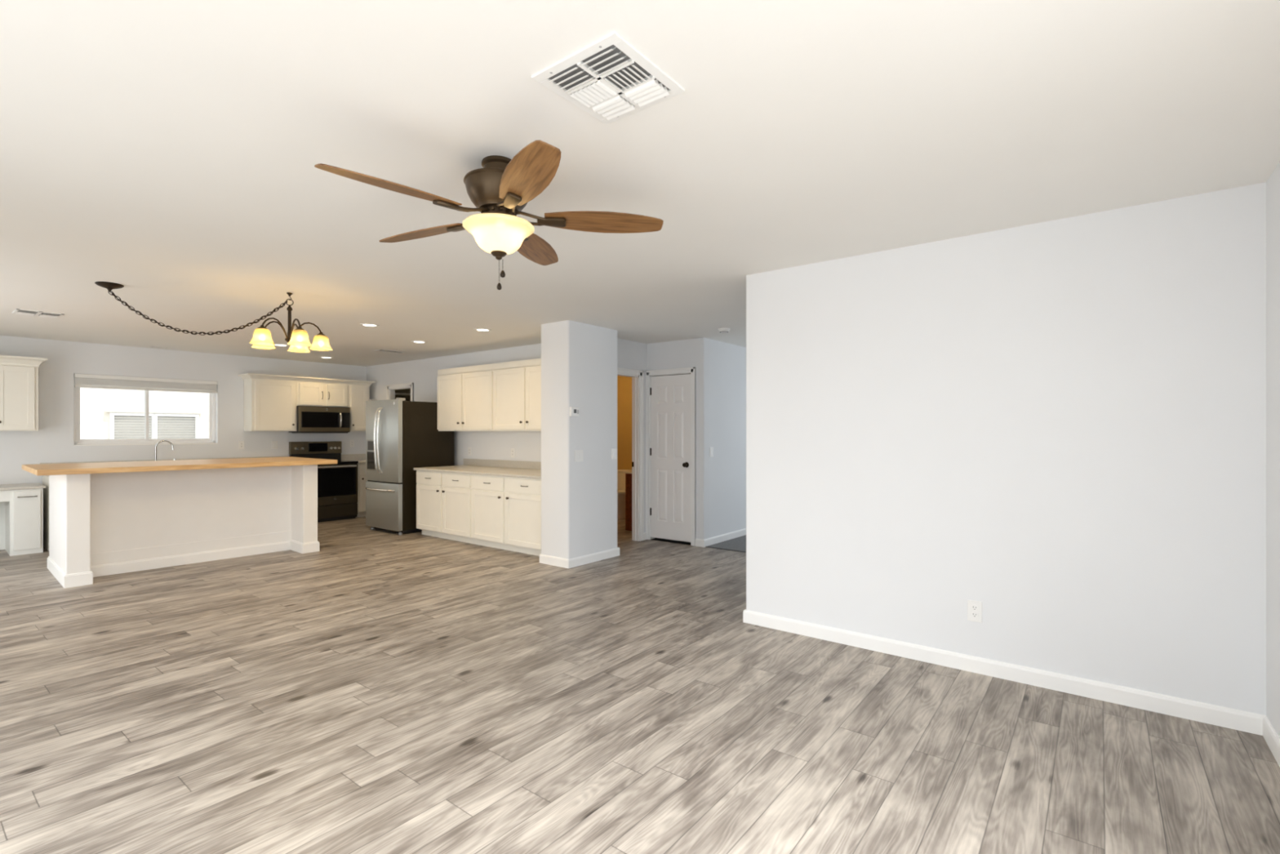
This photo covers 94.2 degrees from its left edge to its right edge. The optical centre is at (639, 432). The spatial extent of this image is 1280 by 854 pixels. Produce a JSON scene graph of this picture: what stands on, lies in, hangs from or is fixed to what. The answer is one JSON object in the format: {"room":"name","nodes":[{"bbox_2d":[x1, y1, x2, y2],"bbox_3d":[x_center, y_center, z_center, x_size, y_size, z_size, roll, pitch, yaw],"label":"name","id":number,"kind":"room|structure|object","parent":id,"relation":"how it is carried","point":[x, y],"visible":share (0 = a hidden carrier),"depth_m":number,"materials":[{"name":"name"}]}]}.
{"room":"empty living room","nodes":[
{"label":"empty living room","id":0,"kind":"room"},
{"bbox_2d":[0,335,366,484],"bbox_3d":[-6.583,0.117,7.742,0.160,2.440,6.600,0,0,40],"label":"wall","id":1,"kind":"structure","parent":0,"point":[54,440],"depth_m":7.72,"materials":[{"name":"paint"}]},
{"bbox_2d":[0,364,38,431],"bbox_3d":[-7.169,-0.382,6.615,0.370,0.733,0.640,0,0,40],"label":"upper cabinet","id":2,"kind":"object","parent":1,"relation":"attached to","point":[19,384],"visible":1,"depth_m":6.65,"materials":[{"name":"beige paint"}]},
{"bbox_2d":[0,355,47,367],"bbox_3d":[-7.137,-0.793,6.635,0.397,0.099,0.710,0,0,40],"label":"crown molding","id":3,"kind":"structure","parent":1,"relation":"attached to","point":[4,359],"depth_m":6.65,"materials":[{"name":"beige paint"}]},
{"bbox_2d":[74,377,217,445],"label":"window","id":4,"kind":"structure","parent":1,"relation":"in","point":[211,440],"depth_m":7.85,"materials":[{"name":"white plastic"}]},
{"bbox_2d":[74,373,217,393],"bbox_3d":[-6.438,-0.631,7.821,0.063,0.167,1.465,0,0,40],"label":"window blind","id":5,"kind":"object","parent":4,"relation":"attached to","point":[95,381],"visible":1,"depth_m":7.75,"materials":[{"name":"white plastic"}]},
{"bbox_2d":[40,455,288,463],"bbox_3d":[-6.218,0.412,8.036,0.022,0.100,2.680,0,0,40],"label":"backsplash","id":6,"kind":"structure","parent":1,"relation":"attached to","point":[286,455],"depth_m":7.81,"materials":[{"name":"grey laminate"}]},
{"bbox_2d":[238,440,244,448],"bbox_3d":[-5.764,0.187,8.595,0.009,0.116,0.072,0,0,40],"label":"outlet","id":7,"kind":"object","parent":1,"relation":"attached to","point":[241,443],"visible":1,"depth_m":8.59,"materials":[{"name":"white plastic"}]},
{"bbox_2d":[244,379,296,431],"bbox_3d":[-5.414,-0.382,8.726,0.370,0.733,0.588,0,0,40],"label":"upper cabinet","id":8,"kind":"object","parent":1,"relation":"attached to","point":[268,405],"visible":1,"depth_m":8.58,"materials":[{"name":"beige paint"}]},
{"bbox_2d":[296,382,348,407],"bbox_3d":[-4.981,-0.573,9.243,0.375,0.350,0.758,0,0,40],"label":"upper cabinet","id":9,"kind":"object","parent":1,"relation":"attached to","point":[313,394],"visible":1,"depth_m":9.12,"materials":[{"name":"beige paint"}]},
{"bbox_2d":[238,373,375,386],"bbox_3d":[-5.056,-0.786,9.139,0.397,0.084,1.822,0,0,40],"label":"crown molding","id":10,"kind":"structure","parent":9,"relation":"attached to","point":[246,376],"depth_m":8.90,"materials":[{"name":"beige paint"}]},
{"bbox_2d":[288,405,350,433],"bbox_3d":[-4.952,-0.189,9.219,0.450,0.408,0.754,0,0,40],"label":"microwave","id":11,"kind":"object","parent":9,"relation":"attached to","point":[309,419],"visible":0.99,"depth_m":9.07,"materials":[{"name":"grey metal"}]},
{"bbox_2d":[350,440,354,447],"bbox_3d":[-4.752,0.187,9.812,0.009,0.116,0.072,0,0,40],"label":"outlet","id":12,"kind":"object","parent":1,"relation":"attached to","point":[352,442],"visible":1,"depth_m":9.81,"materials":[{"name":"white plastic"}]},
{"bbox_2d":[341,453,365,460],"bbox_3d":[-4.735,0.412,9.820,0.019,0.100,0.434,0,0,40],"label":"backsplash","id":13,"kind":"structure","parent":1,"relation":"attached to","point":[346,456],"depth_m":9.81,"materials":[{"name":"grey laminate"}]},
{"bbox_2d":[348,385,368,431],"bbox_3d":[-4.633,-0.382,9.665,0.370,0.733,0.332,0,0,40],"label":"upper cabinet","id":14,"kind":"object","parent":1,"relation":"attached to","point":[357,395],"visible":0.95,"depth_m":9.55,"materials":[{"name":"beige paint"}]},
{"bbox_2d":[395,392,410,395],"bbox_3d":[-4.237,-0.660,10.341,0.320,0.025,0.790,0,0,38],"label":"shelf","id":15,"kind":"object","parent":1,"relation":"attached to","point":[396,393],"visible":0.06,"depth_m":10.29,"materials":[{"name":"white paint"}]},
{"bbox_2d":[395,388,410,400],"bbox_3d":[-3.614,0.117,9.872,2.000,2.440,0.850,0,0,38],"label":"wall","id":16,"kind":"structure","parent":0,"point":[408,390],"depth_m":10.65,"materials":[{"name":"paint"}]},
{"bbox_2d":[366,343,541,465],"bbox_3d":[-2.538,0.117,8.451,5.360,2.440,0.080,0,0,38],"label":"wall","id":17,"kind":"structure","parent":0,"point":[486,445],"depth_m":8.32,"materials":[{"name":"paint"}]},
{"bbox_2d":[386,382,413,401],"bbox_3d":[-3.755,0.289,9.380,0.750,2.095,0.103,0,0,38],"label":"trim","id":18,"kind":"structure","parent":17,"relation":"attached to","point":[390,393],"depth_m":9.40,"materials":[{"name":"white paint"}]},
{"bbox_2d":[437,369,493,431],"bbox_3d":[-2.215,-0.399,7.909,1.195,0.768,0.378,0,0,38],"label":"upper cabinet","id":19,"kind":"object","parent":17,"relation":"attached to","point":[464,400],"visible":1,"depth_m":7.76,"materials":[{"name":"beige paint"}]},
{"bbox_2d":[467,447,471,455],"bbox_3d":[-2.368,0.267,8.263,0.072,0.116,0.009,0,0,38],"label":"outlet","id":20,"kind":"object","parent":17,"relation":"attached to","point":[469,449],"visible":1,"depth_m":8.26,"materials":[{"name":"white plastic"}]},
{"bbox_2d":[463,457,541,469],"bbox_3d":[-1.477,0.414,7.564,2.505,0.095,0.019,0,0,38],"label":"backsplash","id":21,"kind":"structure","parent":17,"relation":"attached to","point":[476,462],"depth_m":7.79,"materials":[{"name":"grey laminate"}]},
{"bbox_2d":[511,448,515,457],"bbox_3d":[-1.648,0.267,7.706,0.072,0.116,0.009,0,0,38],"label":"outlet","id":22,"kind":"object","parent":17,"relation":"attached to","point":[513,450],"visible":1,"depth_m":7.70,"materials":[{"name":"white plastic"}]},
{"bbox_2d":[493,364,541,431],"bbox_3d":[-1.171,-0.399,7.102,1.440,0.768,0.378,0,0,38],"label":"upper cabinet","id":23,"kind":"object","parent":17,"relation":"attached to","point":[517,391],"visible":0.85,"depth_m":7.13,"materials":[{"name":"beige paint"}]},
{"bbox_2d":[437,358,541,375],"bbox_3d":[-1.632,-0.819,7.485,2.637,0.079,0.331,0,0,38],"label":"crown molding","id":24,"kind":"structure","parent":23,"relation":"attached to","point":[537,362],"depth_m":7.45,"materials":[{"name":"beige paint"}]},
{"bbox_2d":[541,320,617,559],"bbox_3d":[-0.630,0.117,6.273,0.405,2.440,0.760,0,0,38],"label":"pillar","id":25,"kind":"structure","parent":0,"point":[579,360],"depth_m":6.04,"materials":[{"name":"paint"}]},
{"bbox_2d":[569,406,578,416],"bbox_3d":[-0.650,-0.203,5.893,0.028,0.092,0.110,0,0,38],"label":"thermostat","id":26,"kind":"object","parent":25,"relation":"attached to","point":[574,411],"visible":1,"depth_m":5.87,"materials":[{"name":"white plastic"}]},
{"bbox_2d":[539,546,619,568],"bbox_3d":[-0.625,1.293,6.269,0.418,0.088,0.786,0,0,38],"label":"baseboard","id":27,"kind":"structure","parent":25,"relation":"attached to","point":[546,559],"depth_m":6.02,"materials":[{"name":"white paint"}]},
{"bbox_2d":[611,448,617,459],"bbox_3d":[-0.277,0.235,6.390,0.010,0.116,0.092,0,0,38],"label":"light switch","id":28,"kind":"object","parent":25,"relation":"attached to","point":[614,451],"visible":1,"depth_m":6.39,"materials":[{"name":"white plastic"}]},
{"bbox_2d":[617,375,631,469],"bbox_3d":[-0.554,0.117,8.503,2.115,2.440,2.430,0,0,38],"label":"wall","id":29,"kind":"structure","parent":0,"point":[624,383],"depth_m":9.71,"materials":[{"name":"paint"}]},
{"bbox_2d":[617,337,646,533],"bbox_3d":[-0.251,0.117,7.077,0.100,2.440,0.975,0,0,38],"label":"wall","id":30,"kind":"structure","parent":0,"point":[630,354],"depth_m":7.30,"materials":[{"name":"paint"}]},
{"bbox_2d":[617,367,643,541],"bbox_3d":[-0.208,0.289,7.116,0.123,2.095,0.670,0,0,38],"label":"trim","id":31,"kind":"structure","parent":30,"relation":"attached to","point":[637,375],"depth_m":7.31,"materials":[{"name":"white paint"}]},
{"bbox_2d":[643,532,647,540],"bbox_3d":[0.063,1.293,7.390,0.013,0.088,0.094,0,0,38],"label":"baseboard","id":32,"kind":"structure","parent":30,"relation":"attached to","point":[645,535],"depth_m":7.38,"materials":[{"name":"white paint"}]},
{"bbox_2d":[0,0,1279,366],"bbox_3d":[-1.367,-1.163,6.116,11.150,0.120,10.400,0,0,38],"label":"ceiling","id":33,"kind":"structure","parent":0,"point":[167,152],"depth_m":2.30,"materials":[{"name":"paint"}]},
{"bbox_2d":[11,308,64,318],"bbox_3d":[-5.590,-1.096,5.521,0.300,0.014,0.310,0,0,38],"label":"ceiling vent","id":34,"kind":"object","parent":33,"relation":"in","point":[20,312],"visible":1,"depth_m":5.50,"materials":[{"name":"metal"}]},
{"bbox_2d":[151,346,167,348],"bbox_3d":[-6.244,-1.096,7.716,0.080,0.014,0.160,0,0,40],"label":"ceiling vent","id":35,"kind":"object","parent":33,"relation":"in","point":[151,346],"visible":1,"depth_m":7.70,"materials":[{"name":"metal"}]},
{"bbox_2d":[94,281,332,352],"bbox_3d":[-3.268,-0.886,4.622,1.583,0.433,0.564,0,0,-13],"label":"chandelier","id":36,"kind":"object","parent":33,"relation":"hanging from","point":[298,340],"visible":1,"depth_m":4.59,"materials":[{"name":"yellow glass"}]},
{"bbox_2d":[275,343,288,346],"bbox_3d":[-4.543,-1.099,7.519,0.180,0.007,0.180,0,0,38],"label":"recessed light","id":37,"kind":"object","parent":33,"relation":"in","point":[276,344],"visible":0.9,"depth_m":7.49,"materials":[{"name":"white plastic"}]},
{"bbox_2d":[360,323,378,326],"bbox_3d":[-2.782,-1.099,6.116,0.180,0.007,0.180,0,0,38],"label":"recessed light","id":38,"kind":"object","parent":33,"relation":"in","point":[361,324],"visible":1,"depth_m":6.10,"materials":[{"name":"white plastic"}]},
{"bbox_2d":[373,349,406,353],"bbox_3d":[-3.398,-1.096,8.092,0.200,0.014,0.360,0,0,38],"label":"ceiling vent","id":39,"kind":"object","parent":33,"relation":"in","point":[377,350],"visible":1,"depth_m":8.06,"materials":[{"name":"metal"}]},
{"bbox_2d":[411,340,426,342],"bbox_3d":[-2.694,-1.099,7.252,0.180,0.007,0.180,0,0,38],"label":"recessed light","id":40,"kind":"object","parent":33,"relation":"in","point":[413,341],"visible":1,"depth_m":7.22,"materials":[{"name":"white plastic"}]},
{"bbox_2d":[474,328,491,331],"bbox_3d":[-1.693,-1.099,6.403,0.180,0.007,0.180,0,0,38],"label":"recessed light","id":41,"kind":"object","parent":33,"relation":"in","point":[476,329],"visible":1,"depth_m":6.40,"materials":[{"name":"white plastic"}]},
{"bbox_2d":[314,140,663,289],"bbox_3d":[-0.617,-0.841,2.426,1.298,0.524,1.291,0,0,38],"label":"ceiling fan","id":42,"kind":"object","parent":33,"relation":"hanging from","point":[500,190],"visible":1,"depth_m":2.35,"materials":[{"name":"brown wood"}]},
{"bbox_2d":[531,31,685,124],"bbox_3d":[-0.095,-1.093,1.875,0.338,0.019,0.354,0,0,38],"label":"ceiling vent","id":43,"kind":"object","parent":33,"relation":"in","point":[608,78],"visible":1,"depth_m":1.85,"materials":[{"name":"metal"}]},
{"bbox_2d":[718,328,729,333],"bbox_3d":[0.898,-1.086,6.352,0.128,0.035,0.128,0,0,38],"label":"smoke detector","id":44,"kind":"object","parent":33,"relation":"attached to","point":[721,330],"visible":1,"depth_m":6.31,"materials":[{"name":"white plastic"}]},
{"bbox_2d":[0,516,1279,853],"bbox_3d":[-1.367,1.395,6.117,11.150,0.124,10.400,0,0,38],"label":"floor","id":45,"kind":"structure","parent":0,"point":[375,691],"depth_m":2.67,"materials":[{"name":"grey wood"}]},
{"bbox_2d":[0,482,45,555],"bbox_3d":[-7.289,0.966,6.257,0.646,0.742,1.415,0,0,40],"label":"base cabinet","id":46,"kind":"object","parent":45,"relation":"on","point":[21,504],"visible":1,"depth_m":6.51,"materials":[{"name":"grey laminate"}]},
{"bbox_2d":[42,475,48,551],"bbox_3d":[-6.531,0.914,7.152,0.665,0.845,0.876,0,0,40],"label":"base cabinet","id":47,"kind":"object","parent":45,"relation":"on","point":[45,478],"visible":0.02,"depth_m":6.80,"materials":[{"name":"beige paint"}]},
{"bbox_2d":[47,464,319,588],"bbox_3d":[-4.716,0.847,6.260,1.186,0.980,2.071,0,0,40],"label":"kitchen island","id":48,"kind":"object","parent":45,"relation":"on","point":[104,523],"visible":0.98,"depth_m":5.94,"materials":[{"name":"paint"}]},
{"bbox_2d":[22,456,337,475],"bbox_3d":[-4.674,0.334,6.204,1.305,0.046,2.385,0,0,40],"label":"countertop","id":49,"kind":"structure","parent":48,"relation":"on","point":[39,469],"depth_m":5.74,"materials":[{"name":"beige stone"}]},
{"bbox_2d":[288,440,358,522],"bbox_3d":[-4.840,0.742,9.126,0.716,1.190,0.756,0,0,40],"label":"range","id":50,"kind":"object","parent":45,"relation":"on","point":[337,483],"visible":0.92,"depth_m":9.06,"materials":[{"name":"black metal"}]},
{"bbox_2d":[317,462,357,520],"bbox_3d":[-4.840,0.899,9.128,0.726,0.835,0.775,0,0,38],"label":"oven","id":51,"kind":"object","parent":50,"relation":"in","point":[337,483],"depth_m":8.99,"materials":[{"name":"black glass"}]},
{"bbox_2d":[330,459,358,464],"bbox_3d":[-4.852,0.464,9.136,0.620,0.034,0.756,0,0,40],"label":"cooktop","id":52,"kind":"object","parent":50,"relation":"in","point":[339,461],"depth_m":9.14,"materials":[{"name":"black glass"}]},
{"bbox_2d":[355,463,367,517],"bbox_3d":[-4.485,0.914,9.612,0.665,0.845,0.430,0,0,40],"label":"base cabinet","id":53,"kind":"object","parent":45,"relation":"on","point":[362,480],"visible":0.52,"depth_m":9.30,"materials":[{"name":"beige paint"}]},
{"bbox_2d":[355,459,365,463],"bbox_3d":[-4.494,0.477,9.620,0.647,0.030,0.434,0,0,40],"label":"countertop","id":54,"kind":"structure","parent":53,"relation":"on","point":[360,461],"depth_m":9.33,"materials":[{"name":"grey laminate"}]},
{"bbox_2d":[365,397,453,534],"bbox_3d":[-3.219,0.445,8.238,0.825,1.785,0.935,0,0,38],"label":"refrigerator","id":55,"kind":"object","parent":45,"relation":"on","point":[402,436],"visible":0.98,"depth_m":7.88,"materials":[{"name":"silver metal"}]},
{"bbox_2d":[416,470,477,544],"bbox_3d":[-2.230,0.914,7.650,1.168,0.845,0.800,0,0,38],"label":"base cabinet","id":56,"kind":"object","parent":45,"relation":"on","point":[443,499],"visible":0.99,"depth_m":7.32,"materials":[{"name":"beige paint"}]},
{"bbox_2d":[471,474,541,555],"bbox_3d":[-1.253,0.914,6.894,1.300,0.845,0.800,0,0,38],"label":"base cabinet","id":57,"kind":"object","parent":45,"relation":"on","point":[506,511],"visible":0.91,"depth_m":6.61,"materials":[{"name":"beige paint"}]},
{"bbox_2d":[413,465,541,479],"bbox_3d":[-1.712,0.477,7.260,2.505,0.030,0.787,0,0,38],"label":"countertop","id":58,"kind":"structure","parent":57,"relation":"on","point":[470,469],"depth_m":7.14,"materials":[{"name":"beige stone"}]},
{"bbox_2d":[617,469,631,519],"bbox_3d":[-0.308,0.970,9.290,0.470,0.735,0.700,0,0,38],"label":"cabinet","id":59,"kind":"object","parent":45,"relation":"on","point":[620,476],"visible":0.23,"depth_m":9.18,"materials":[{"name":"wood"}]},
{"bbox_2d":[622,471,631,530],"bbox_3d":[0.260,0.937,8.334,0.535,0.800,0.940,0,0,38],"label":"vanity","id":60,"kind":"object","parent":45,"relation":"on","point":[628,473],"visible":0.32,"depth_m":8.09,"materials":[{"name":"brown wood"}]},
{"bbox_3d":[-5.962,0.914,7.836,0.665,0.845,0.896,0,0,40],"label":"base cabinet","id":61,"kind":"object","parent":45,"relation":"on","visible":0},
{"bbox_3d":[-5.977,0.477,7.835,0.647,0.030,2.680,0,0,40],"label":"countertop","id":62,"kind":"structure","parent":61,"relation":"on","visible":0},
{"bbox_2d":[155,440,176,460],"bbox_3d":[-6.245,0.282,7.702,0.074,0.360,0.393,0,0,36],"label":"faucet","id":63,"kind":"object","parent":62,"relation":"on","point":[159,442],"visible":0.34,"depth_m":7.72,"materials":[{"name":"silver metal"}]},
{"bbox_2d":[646,337,709,539],"bbox_3d":[0.415,0.117,7.260,0.930,2.440,0.130,0,0,38],"label":"wall","id":64,"kind":"structure","parent":0,"point":[690,353],"depth_m":6.99,"materials":[{"name":"paint"}]},
{"bbox_2d":[649,373,690,542],"bbox_3d":[0.356,0.306,7.210,0.598,1.994,0.101,0,0,38],"label":"door","id":65,"kind":"structure","parent":64,"relation":"in","point":[670,395],"depth_m":7.21,"materials":[{"name":"white paint"}]},
{"bbox_2d":[645,366,695,546],"bbox_3d":[0.389,0.285,7.247,0.731,2.103,0.122,0,0,38],"label":"trim","id":66,"kind":"structure","parent":64,"relation":"attached to","point":[691,371],"depth_m":7.15,"materials":[{"name":"white paint"}]},
{"bbox_2d":[650,537,690,545],"bbox_3d":[0.396,1.335,7.255,0.595,0.005,0.098,0,0,38],"label":"trim","id":67,"kind":"structure","parent":64,"relation":"attached to","point":[654,539],"depth_m":7.24,"materials":[{"name":"black"}]},
{"bbox_2d":[705,546,746,552],"bbox_3d":[1.457,1.333,6.404,1.735,0.007,0.032,0,0,38],"label":"trim","id":68,"kind":"structure","parent":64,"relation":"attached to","point":[705,546],"depth_m":6.76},
{"bbox_2d":[709,338,746,537],"bbox_3d":[1.706,0.117,8.265,0.120,2.440,3.040,0,0,38],"label":"wall","id":69,"kind":"structure","parent":0,"point":[727,362],"depth_m":7.37,"materials":[{"name":"paint"}]},
{"bbox_2d":[709,447,713,457],"bbox_3d":[0.851,0.237,7.055,0.010,0.116,0.080,0,0,38],"label":"light switch","id":70,"kind":"object","parent":69,"relation":"attached to","point":[711,449],"visible":1,"depth_m":7.05,"materials":[{"name":"white plastic"}]},
{"bbox_2d":[695,528,746,546],"bbox_3d":[1.640,1.293,8.162,0.123,0.088,3.083,0,0,38],"label":"baseboard","id":71,"kind":"structure","parent":69,"relation":"attached to","point":[699,542],"depth_m":7.20,"materials":[{"name":"white paint"}]},
{"bbox_2d":[746,182,1266,715],"bbox_3d":[1.806,0.117,3.439,2.594,2.440,0.120,0,0,38],"label":"wall","id":72,"kind":"structure","parent":0,"point":[1058,427],"depth_m":3.15,"materials":[{"name":"paint"}]},
{"bbox_2d":[967,600,982,622],"bbox_3d":[1.865,0.997,3.312,0.072,0.116,0.009,0,0,38],"label":"outlet","id":73,"kind":"object","parent":72,"relation":"attached to","point":[974,607],"visible":1,"depth_m":3.31,"materials":[{"name":"white plastic"}]},
{"bbox_2d":[971,611,977,617],"bbox_3d":[1.863,1.016,3.309,0.034,0.034,0.003,0,0,38],"label":"socket","id":74,"kind":"object","parent":73,"relation":"attached to","point":[974,614],"depth_m":3.31,"materials":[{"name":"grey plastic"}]},
{"bbox_2d":[971,604,977,610],"bbox_3d":[1.863,0.978,3.309,0.034,0.034,0.003,0,0,38],"label":"socket","id":75,"kind":"object","parent":73,"relation":"attached to","point":[974,607],"depth_m":3.31,"materials":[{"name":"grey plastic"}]},
{"bbox_2d":[742,608,1266,735],"bbox_3d":[1.785,1.293,3.456,2.567,0.088,0.148,0,0,38],"label":"baseboard","id":76,"kind":"structure","parent":72,"relation":"attached to","point":[1221,716],"depth_m":3.14,"materials":[{"name":"white paint"}]},
{"bbox_2d":[1266,162,1279,737],"bbox_3d":[2.948,0.117,2.764,0.120,2.440,10.220,0,0,38],"label":"wall","id":77,"kind":"structure","parent":0,"point":[1273,184],"depth_m":2.52,"materials":[{"name":"paint"}]},
{"bbox_2d":[1262,715,1279,766],"bbox_3d":[2.153,1.293,1.844,0.013,0.088,1.952,0,0,38],"label":"baseboard","id":78,"kind":"structure","parent":77,"relation":"attached to","point":[1270,735],"depth_m":2.49,"materials":[{"name":"white paint"}]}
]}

